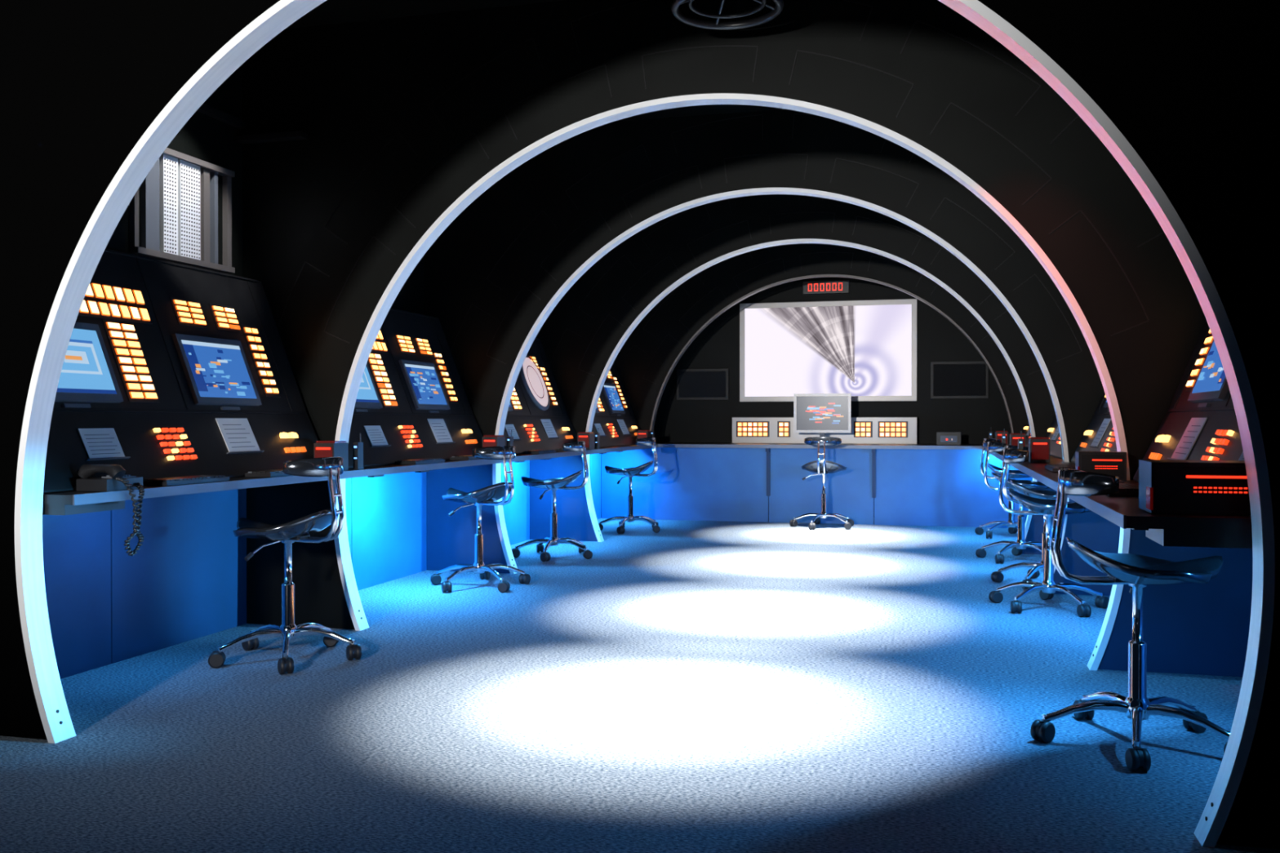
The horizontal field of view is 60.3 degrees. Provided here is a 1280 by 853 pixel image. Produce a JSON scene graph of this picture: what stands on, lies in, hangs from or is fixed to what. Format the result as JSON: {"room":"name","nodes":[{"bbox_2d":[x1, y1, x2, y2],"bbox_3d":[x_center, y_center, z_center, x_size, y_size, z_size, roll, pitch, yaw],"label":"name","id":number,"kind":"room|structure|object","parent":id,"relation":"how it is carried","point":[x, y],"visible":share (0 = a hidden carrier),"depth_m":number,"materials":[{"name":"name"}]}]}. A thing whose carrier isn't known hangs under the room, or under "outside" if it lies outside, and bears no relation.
{"room":"control room","nodes":[
{"label":"control room","id":0,"kind":"room"},
{"bbox_2d":[106,64,423,314],"bbox_3d":[-1.545,-0.570,9.060,0.060,3.350,10.060,0,0,15],"label":"wall","id":1,"kind":"structure","parent":0,"point":[204,137],"depth_m":6.11,"materials":[{"name":"black paint"}]},
{"bbox_2d":[128,147,235,273],"bbox_3d":[-2.364,-1.127,5.731,0.050,0.560,0.770,0,0,15],"label":"air vent","id":2,"kind":"object","parent":1,"relation":"in","point":[179,195],"visible":1,"depth_m":5.71,"materials":[{"name":"grey metal"}]},
{"bbox_2d":[42,453,601,679],"bbox_3d":[-1.627,0.687,8.600,0.020,0.840,9.105,0,0,15],"label":"wall panel","id":3,"kind":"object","parent":1,"relation":"attached to","point":[186,581],"depth_m":5.70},
{"bbox_2d":[285,0,785,121],"bbox_3d":[1.025,-2.267,8.404,5.360,0.050,10.120,0,0,15],"label":"ceiling","id":4,"kind":"structure","parent":0,"point":[330,11],"depth_m":5.92,"materials":[{"name":"black plastic"}]},
{"bbox_2d":[0,515,1279,852],"bbox_3d":[0.222,1.150,5.377,12.000,0.050,16.500,0,0,15],"label":"floor","id":5,"kind":"structure","parent":0,"point":[686,686],"depth_m":4.22,"materials":[{"name":"carpet"}]},
{"bbox_2d":[208,456,361,675],"bbox_3d":[-1.692,0.635,5.358,0.713,0.981,0.673,0,0,20],"label":"stool","id":6,"kind":"object","parent":5,"relation":"on","point":[300,530],"visible":1,"depth_m":5.25,"materials":[{"name":"silver metal"}]},
{"bbox_2d":[42,442,674,515],"bbox_3d":[-1.155,0.262,8.978,0.737,0.077,10.010,0,0,15],"label":"console desk","id":7,"kind":"object","parent":5,"relation":"on","point":[68,503],"visible":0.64,"depth_m":4.96,"materials":[{"name":"grey metal"}]},
{"bbox_2d":[75,464,145,555],"bbox_3d":[-2.071,0.326,4.333,0.226,0.358,0.200,0,0,15],"label":"telephone","id":8,"kind":"object","parent":7,"relation":"on","point":[116,480],"visible":1,"depth_m":4.28,"materials":[{"name":"black plastic"}]},
{"bbox_2d":[43,248,318,493],"bbox_3d":[-2.249,-0.283,5.155,0.569,1.056,2.065,0,0,15],"label":"control console","id":9,"kind":"object","parent":7,"relation":"on","point":[170,369],"visible":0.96,"depth_m":5.15,"materials":[{"name":"black plastic"}]},
{"bbox_2d":[142,475,229,486],"bbox_3d":[-1.971,0.233,4.782,0.140,0.025,0.420,0,0,15],"label":"keyboard","id":10,"kind":"object","parent":7,"relation":"on","point":[175,481],"visible":1,"depth_m":4.70,"materials":[{"name":"black plastic"}]},
{"bbox_2d":[244,469,290,477],"bbox_3d":[-1.783,0.229,5.497,0.140,0.025,0.420,0,0,15],"label":"keyboard","id":11,"kind":"object","parent":7,"relation":"on","point":[273,473],"visible":0.64,"depth_m":5.31,"materials":[{"name":"black plastic"}]},
{"bbox_2d":[313,440,348,471],"bbox_3d":[-1.669,0.158,5.949,0.120,0.162,0.157,0,0,15],"label":"warning light","id":12,"kind":"object","parent":7,"relation":"on","point":[321,448],"visible":0.73,"depth_m":5.89,"materials":[{"name":"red plastic"}]},
{"bbox_2d":[351,433,364,469],"bbox_3d":[-1.568,0.138,6.133,0.036,0.200,0.068,0,0,15],"label":"radio","id":13,"kind":"object","parent":7,"relation":"on","point":[357,447],"visible":1,"depth_m":6.11,"materials":[{"name":"black plastic"}]},
{"bbox_2d":[367,475,383,477],"bbox_3d":[-1.529,0.284,6.382,0.040,0.014,0.120,0,0,15],"label":"lamp","id":14,"kind":"object","parent":7,"relation":"attached to","point":[375,475],"visible":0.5,"depth_m":6.33,"materials":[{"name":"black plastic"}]},
{"bbox_2d":[348,307,483,468],"bbox_3d":[-1.677,-0.295,7.326,0.569,1.056,2.195,0,0,15],"label":"control console","id":15,"kind":"object","parent":7,"relation":"on","point":[412,402],"visible":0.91,"depth_m":7.49,"materials":[{"name":"black plastic"}]},
{"bbox_2d":[395,457,444,464],"bbox_3d":[-1.390,0.221,6.987,0.140,0.025,0.420,0,0,15],"label":"keyboard","id":16,"kind":"object","parent":7,"relation":"on","point":[426,460],"visible":1,"depth_m":6.88,"materials":[{"name":"black plastic"}]},
{"bbox_2d":[414,470,429,472],"bbox_3d":[-1.376,0.280,6.962,0.040,0.014,0.120,0,0,15],"label":"lamp","id":17,"kind":"object","parent":7,"relation":"attached to","point":[425,470],"visible":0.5,"depth_m":6.92,"materials":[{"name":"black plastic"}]},
{"bbox_2d":[449,454,479,460],"bbox_3d":[-1.186,0.216,7.760,0.140,0.025,0.420,0,0,15],"label":"keyboard","id":18,"kind":"object","parent":7,"relation":"on","point":[468,457],"visible":0.59,"depth_m":7.57,"materials":[{"name":"black plastic"}]},
{"bbox_2d":[482,435,505,447],"bbox_3d":[-1.085,0.146,8.164,0.120,0.162,0.157,0,0,15],"label":"warning light","id":19,"kind":"object","parent":7,"relation":"on","point":[487,440],"visible":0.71,"depth_m":8.10,"materials":[{"name":"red plastic"}]},
{"bbox_2d":[506,430,513,445],"bbox_3d":[-0.985,0.126,8.348,0.036,0.200,0.068,0,0,15],"label":"radio","id":20,"kind":"object","parent":7,"relation":"on","point":[509,439],"visible":0.58,"depth_m":8.32,"materials":[{"name":"black plastic"}]},
{"bbox_2d":[522,449,555,453],"bbox_3d":[-0.829,0.209,9.114,0.140,0.025,0.420,0,0,15],"label":"keyboard","id":21,"kind":"object","parent":7,"relation":"on","point":[534,451],"visible":1,"depth_m":8.94,"materials":[{"name":"black plastic"}]},
{"bbox_2d":[503,337,577,454],"bbox_3d":[-1.094,-0.307,9.535,0.569,1.056,2.145,0,0,15],"label":"control console","id":22,"kind":"object","parent":7,"relation":"on","point":[537,417],"visible":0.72,"depth_m":9.80,"materials":[{"name":"black"}]},
{"bbox_2d":[555,448,566,451],"bbox_3d":[-0.625,0.205,9.887,0.140,0.025,0.420,0,0,15],"label":"keyboard","id":23,"kind":"object","parent":7,"relation":"on","point":[557,449],"visible":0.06,"depth_m":9.69,"materials":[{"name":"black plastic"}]},
{"bbox_2d":[577,431,594,449],"bbox_3d":[-0.509,0.134,10.349,0.120,0.162,0.157,0,0,15],"label":"warning light","id":24,"kind":"object","parent":7,"relation":"on","point":[588,437],"visible":0.84,"depth_m":10.28,"materials":[{"name":"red plastic"}]},
{"bbox_2d":[594,427,599,448],"bbox_3d":[-0.408,0.114,10.533,0.036,0.200,0.068,0,0,15],"label":"radio","id":25,"kind":"object","parent":7,"relation":"on","point":[597,435],"visible":1,"depth_m":10.50,"materials":[{"name":"black plastic"}]},
{"bbox_2d":[591,361,640,448],"bbox_3d":[-0.494,-0.320,11.812,0.569,1.056,2.335,0,0,15],"label":"control console","id":26,"kind":"object","parent":7,"relation":"on","point":[615,419],"visible":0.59,"depth_m":12.11,"materials":[{"name":"black"}]},
{"bbox_2d":[637,430,650,438],"bbox_3d":[0.044,0.122,12.447,0.120,0.162,0.157,0,0,15],"label":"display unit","id":27,"kind":"object","parent":7,"relation":"on","point":[641,433],"visible":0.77,"depth_m":12.38,"materials":[{"name":"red plastic"}]},
{"bbox_2d":[650,426,654,437],"bbox_3d":[0.145,0.102,12.631,0.036,0.200,0.068,0,0,15],"label":"radio","id":28,"kind":"object","parent":7,"relation":"on","point":[652,433],"visible":0.58,"depth_m":12.61,"materials":[{"name":"black plastic"}]},
{"bbox_2d":[430,445,530,592],"bbox_3d":[-1.133,0.622,7.638,0.710,0.981,0.678,0,0,35],"label":"stool","id":29,"kind":"object","parent":5,"relation":"on","point":[486,495],"visible":1,"depth_m":7.53,"materials":[{"name":"silver metal"}]},
{"bbox_2d":[511,440,592,561],"bbox_3d":[-0.731,0.613,9.311,0.710,0.981,0.678,0,0,10],"label":"stool","id":30,"kind":"object","parent":5,"relation":"on","point":[553,484],"visible":0.98,"depth_m":9.26,"materials":[{"name":"silver metal"}]},
{"bbox_2d":[598,437,660,533],"bbox_3d":[-0.106,0.601,11.504,0.710,0.981,0.678,0,0,19],"label":"stool","id":31,"kind":"object","parent":5,"relation":"on","point":[630,473],"visible":0.96,"depth_m":11.43,"materials":[{"name":"silver metal"}]},
{"bbox_2d":[14,0,1275,848],"bbox_3d":[-0.270,-0.258,3.503,4.086,2.808,0.100,0,0,15],"label":"rib","id":32,"kind":"object","parent":5,"relation":"on","point":[55,718],"visible":1,"depth_m":3.73,"materials":[{"name":"metal"}]},
{"bbox_2d":[332,93,1130,671],"bbox_3d":[0.285,-0.270,5.611,4.086,2.808,0.100,0,0,15],"label":"rib","id":33,"kind":"object","parent":5,"relation":"on","point":[357,615],"visible":0.92,"depth_m":5.63,"materials":[{"name":"metal"}]},
{"bbox_2d":[492,187,1069,573],"bbox_3d":[0.874,-0.282,7.845,4.086,2.808,0.100,0,0,15],"label":"rib","id":34,"kind":"object","parent":5,"relation":"on","point":[496,468],"visible":0.8,"depth_m":7.92,"materials":[{"name":"metal"}]},
{"bbox_2d":[583,238,1036,542],"bbox_3d":[1.450,-0.294,10.030,4.086,2.808,0.100,0,0,15],"label":"rib","id":35,"kind":"object","parent":5,"relation":"on","point":[602,380],"visible":0.88,"depth_m":10.11,"materials":[{"name":"metal"}]},
{"bbox_2d":[789,436,853,529],"bbox_3d":[1.960,0.598,11.915,0.678,0.981,0.710,0,0,15],"label":"stool","id":36,"kind":"object","parent":5,"relation":"on","point":[824,467],"visible":1,"depth_m":11.75,"materials":[{"name":"silver metal"}]},
{"bbox_2d":[974,437,1031,538],"bbox_3d":[3.689,0.604,10.952,0.710,0.981,0.678,0,0,23],"label":"stool","id":37,"kind":"object","parent":5,"relation":"on","point":[1011,523],"visible":0.72,"depth_m":10.90,"materials":[{"name":"silver metal"}]},
{"bbox_2d":[975,441,1050,563],"bbox_3d":[3.153,0.614,9.128,0.710,0.981,0.678,0,0,15],"label":"stool","id":38,"kind":"object","parent":5,"relation":"on","point":[1020,544],"visible":0.64,"depth_m":9.07,"materials":[{"name":"silver metal"}]},
{"bbox_2d":[991,444,1057,590],"bbox_3d":[2.850,0.621,7.760,0.710,0.981,0.678,0,0,7],"label":"stool","id":39,"kind":"object","parent":5,"relation":"on","point":[996,576],"visible":0.38,"depth_m":7.72,"materials":[{"name":"silver metal"}]},
{"bbox_2d":[988,448,1109,617],"bbox_3d":[2.524,0.627,6.812,0.710,0.981,0.678,0,0,20],"label":"stool","id":40,"kind":"object","parent":5,"relation":"on","point":[1048,587],"visible":0.88,"depth_m":6.76,"materials":[{"name":"silver metal"}]},
{"bbox_2d":[978,444,1252,548],"bbox_3d":[3.110,0.273,7.874,0.927,0.087,9.970,0,0,15],"label":"console desk","id":41,"kind":"object","parent":5,"relation":"on","point":[1207,531],"visible":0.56,"depth_m":3.16,"materials":[{"name":"black laminate"}]},
{"bbox_2d":[988,426,991,438],"bbox_3d":[3.718,0.107,11.689,0.036,0.200,0.068,0,0,15],"label":"radio","id":42,"kind":"object","parent":41,"relation":"on","point":[989,433],"visible":0.58,"depth_m":11.66,"materials":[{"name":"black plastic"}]},
{"bbox_2d":[995,431,1008,444],"bbox_3d":[3.763,0.127,11.467,0.120,0.162,0.157,0,0,15],"label":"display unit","id":43,"kind":"object","parent":41,"relation":"on","point":[997,433],"visible":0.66,"depth_m":11.40,"materials":[{"name":"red plastic"}]},
{"bbox_2d":[1001,428,1005,444],"bbox_3d":[3.164,0.119,9.591,0.036,0.200,0.068,0,0,15],"label":"radio","id":44,"kind":"object","parent":41,"relation":"on","point":[1003,436],"visible":0.64,"depth_m":9.56,"materials":[{"name":"black plastic"}]},
{"bbox_2d":[1009,433,1026,446],"bbox_3d":[3.209,0.139,9.369,0.120,0.162,0.157,0,0,15],"label":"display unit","id":45,"kind":"object","parent":41,"relation":"on","point":[1014,437],"visible":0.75,"depth_m":9.30,"materials":[{"name":"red plastic"}]},
{"bbox_2d":[1017,431,1022,449],"bbox_3d":[2.559,0.131,7.413,0.036,0.200,0.068,0,0,15],"label":"radio","id":46,"kind":"object","parent":41,"relation":"on","point":[1020,440],"visible":0.59,"depth_m":7.38,"materials":[{"name":"black plastic"}]},
{"bbox_2d":[1022,422,1031,447],"bbox_3d":[4.021,-0.313,10.622,0.569,1.056,2.335,0,0,15],"label":"control console","id":47,"kind":"object","parent":41,"relation":"on","point":[1027,430],"visible":0.04,"depth_m":11.17,"materials":[{"name":"black"}]},
{"bbox_2d":[1028,436,1049,462],"bbox_3d":[2.604,0.151,7.191,0.120,0.162,0.157,0,0,15],"label":"display unit","id":48,"kind":"object","parent":41,"relation":"on","point":[1038,446],"visible":1,"depth_m":7.12,"materials":[{"name":"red plastic"}]},
{"bbox_2d":[1045,416,1062,459],"bbox_3d":[3.420,-0.300,8.345,0.569,1.056,2.145,0,0,15],"label":"control console","id":49,"kind":"object","parent":41,"relation":"on","point":[1055,451],"visible":0.16,"depth_m":8.64,"materials":[{"name":"black plastic"}]},
{"bbox_2d":[1044,464,1075,471],"bbox_3d":[2.304,0.226,6.013,0.140,0.025,0.420,0,0,15],"label":"keyboard","id":50,"kind":"object","parent":41,"relation":"on","point":[1053,468],"visible":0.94,"depth_m":5.90,"materials":[{"name":"black plastic"}]},
{"bbox_2d":[1071,391,1117,462],"bbox_3d":[2.838,-0.288,6.135,0.569,1.056,2.195,0,0,15],"label":"control console","id":51,"kind":"object","parent":41,"relation":"on","point":[1099,436],"visible":0.16,"depth_m":6.72,"materials":[{"name":"black"}]},
{"bbox_2d":[1075,451,1126,481],"bbox_3d":[2.084,0.179,4.992,0.204,0.130,0.126,0,0,15],"label":"display unit","id":52,"kind":"object","parent":41,"relation":"on","point":[1109,463],"visible":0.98,"depth_m":4.93,"materials":[{"name":"black plastic"}]},
{"bbox_2d":[1107,483,1138,496],"bbox_3d":[1.819,0.236,4.176,0.140,0.025,0.420,0,0,15],"label":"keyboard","id":53,"kind":"object","parent":41,"relation":"on","point":[1125,489],"visible":0.49,"depth_m":3.98,"materials":[{"name":"black plastic"}]},
{"bbox_2d":[1131,528,1148,530],"bbox_3d":[1.503,0.300,3.329,0.040,0.014,0.120,0,0,15],"label":"lamp","id":54,"kind":"object","parent":41,"relation":"attached to","point":[1138,529],"visible":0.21,"depth_m":3.27,"materials":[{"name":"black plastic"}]},
{"bbox_2d":[1133,320,1244,481],"bbox_3d":[2.265,-0.276,3.965,0.569,1.056,2.065,0,0,15],"label":"control console","id":55,"kind":"object","parent":41,"relation":"on","point":[1200,423],"visible":0.36,"depth_m":4.37,"materials":[{"name":"black"}]},
{"bbox_2d":[1138,459,1250,515],"bbox_3d":[1.679,0.179,3.278,0.334,0.150,0.206,0,0,15],"label":"display unit","id":56,"kind":"object","parent":41,"relation":"on","point":[1220,487],"visible":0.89,"depth_m":3.19,"materials":[{"name":"black plastic"}]},
{"bbox_2d":[1030,467,1230,771],"bbox_3d":[1.745,0.643,3.935,0.684,0.981,0.707,0,0,7],"label":"stool","id":57,"kind":"object","parent":5,"relation":"on","point":[1137,571],"visible":0.93,"depth_m":3.90,"materials":[{"name":"silver metal"}]},
{"bbox_2d":[0,0,1279,849],"bbox_3d":[-0.270,-1.364,3.497,12.000,5.000,0.040,0,0,15],"label":"wall","id":58,"kind":"structure","parent":0,"point":[1193,86],"depth_m":3.12,"materials":[{"name":"black"}]},
{"bbox_2d":[671,0,783,30],"bbox_3d":[0.400,-2.065,5.054,0.516,0.317,0.516,0,0,15],"label":"ring fixture","id":59,"kind":"object","parent":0,"point":[776,10],"depth_m":5.20,"materials":[{"name":"black metal"}]},
{"bbox_2d":[242,0,1253,676],"bbox_3d":[0.285,-0.551,5.608,5.240,3.350,0.043,0,0,15],"label":"wall partition","id":60,"kind":"structure","parent":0,"point":[400,117],"depth_m":5.69,"materials":[{"name":"black"}]},
{"bbox_2d":[423,109,1119,595],"bbox_3d":[0.874,-0.564,7.842,5.240,3.350,0.043,0,0,15],"label":"wall partition","id":61,"kind":"structure","parent":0,"point":[490,275],"depth_m":8.04,"materials":[{"name":"black"}]},
{"bbox_2d":[529,194,1056,554],"bbox_3d":[1.450,-0.576,10.027,5.240,3.350,0.043,0,0,15],"label":"wall partition","id":62,"kind":"structure","parent":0,"point":[579,337],"depth_m":10.29,"materials":[{"name":"black"}]},
{"bbox_2d":[613,243,1028,433],"bbox_3d":[2.075,-1.029,12.394,5.240,2.470,0.043,0,0,15],"label":"wall partition","id":63,"kind":"structure","parent":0,"point":[643,362],"depth_m":12.60,"materials":[{"name":"black"}]},
{"bbox_2d":[601,447,1032,528],"bbox_3d":[2.046,0.667,12.293,5.192,0.840,0.130,0,0,15],"label":"base cabinet","id":64,"kind":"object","parent":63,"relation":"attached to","point":[932,487],"depth_m":12.39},
{"bbox_2d":[657,442,982,449],"bbox_3d":[2.067,0.222,12.746,3.570,0.039,1.078,0,0,15],"label":"console desk","id":65,"kind":"object","parent":64,"relation":"on","point":[694,445],"visible":0.86,"depth_m":12.31,"materials":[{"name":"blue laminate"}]},
{"bbox_2d":[793,393,851,436],"bbox_3d":[2.098,-0.088,12.684,0.650,0.580,0.120,0,0,15],"label":"computer monitor","id":66,"kind":"object","parent":65,"relation":"on","point":[821,413],"visible":0.95,"depth_m":12.66,"materials":[{"name":"grey plastic"}]},
{"bbox_2d":[732,417,916,444],"bbox_3d":[2.185,0.046,13.152,2.170,0.308,0.173,0,0,15],"label":"panel","id":67,"kind":"object","parent":65,"relation":"on","point":[873,430],"visible":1,"depth_m":13.02,"materials":[{"name":"grey"}]},
{"bbox_2d":[936,431,960,444],"bbox_3d":[3.451,0.134,12.325,0.260,0.140,0.106,0,0,15],"label":"radio","id":68,"kind":"object","parent":65,"relation":"on","point":[942,437],"visible":1,"depth_m":12.28,"materials":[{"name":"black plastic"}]},
{"bbox_2d":[649,274,1013,433],"bbox_3d":[2.075,-0.336,12.399,4.062,2.736,0.100,0,0,15],"label":"rib","id":69,"kind":"object","parent":63,"relation":"attached to","point":[656,406],"visible":0.91,"depth_m":12.42,"materials":[{"name":"grey metal"}]},
{"bbox_2d":[653,277,1013,517],"bbox_3d":[2.307,-0.594,13.278,5.360,3.350,0.060,0,0,15],"label":"wall","id":70,"kind":"structure","parent":0,"point":[717,346],"depth_m":13.22,"materials":[{"name":"black paint"}]},
{"bbox_2d":[676,368,728,399],"bbox_3d":[0.781,-0.520,13.618,0.646,0.378,0.059,0,0,15],"label":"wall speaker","id":71,"kind":"object","parent":70,"relation":"attached to","point":[691,384],"visible":1,"depth_m":13.59,"materials":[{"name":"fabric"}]},
{"bbox_2d":[803,280,848,294],"bbox_3d":[2.231,-1.668,13.220,0.540,0.150,0.074,0,0,15],"label":"digital display","id":72,"kind":"object","parent":70,"relation":"attached to","point":[841,286],"depth_m":13.19,"materials":[{"name":"black plastic"}]},
{"bbox_2d":[739,298,916,401],"bbox_3d":[2.241,-0.901,13.234,2.100,1.196,0.050,0,0,15],"label":"projection screen","id":73,"kind":"object","parent":70,"relation":"attached to","point":[866,350],"visible":0.93,"depth_m":13.22,"materials":[{"name":"grey"}]},
{"bbox_2d":[930,360,988,398],"bbox_3d":[3.721,-0.543,12.842,0.639,0.425,0.059,0,0,15],"label":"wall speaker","id":74,"kind":"object","parent":70,"relation":"attached to","point":[948,380],"visible":0.93,"depth_m":12.81,"materials":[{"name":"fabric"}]}
]}

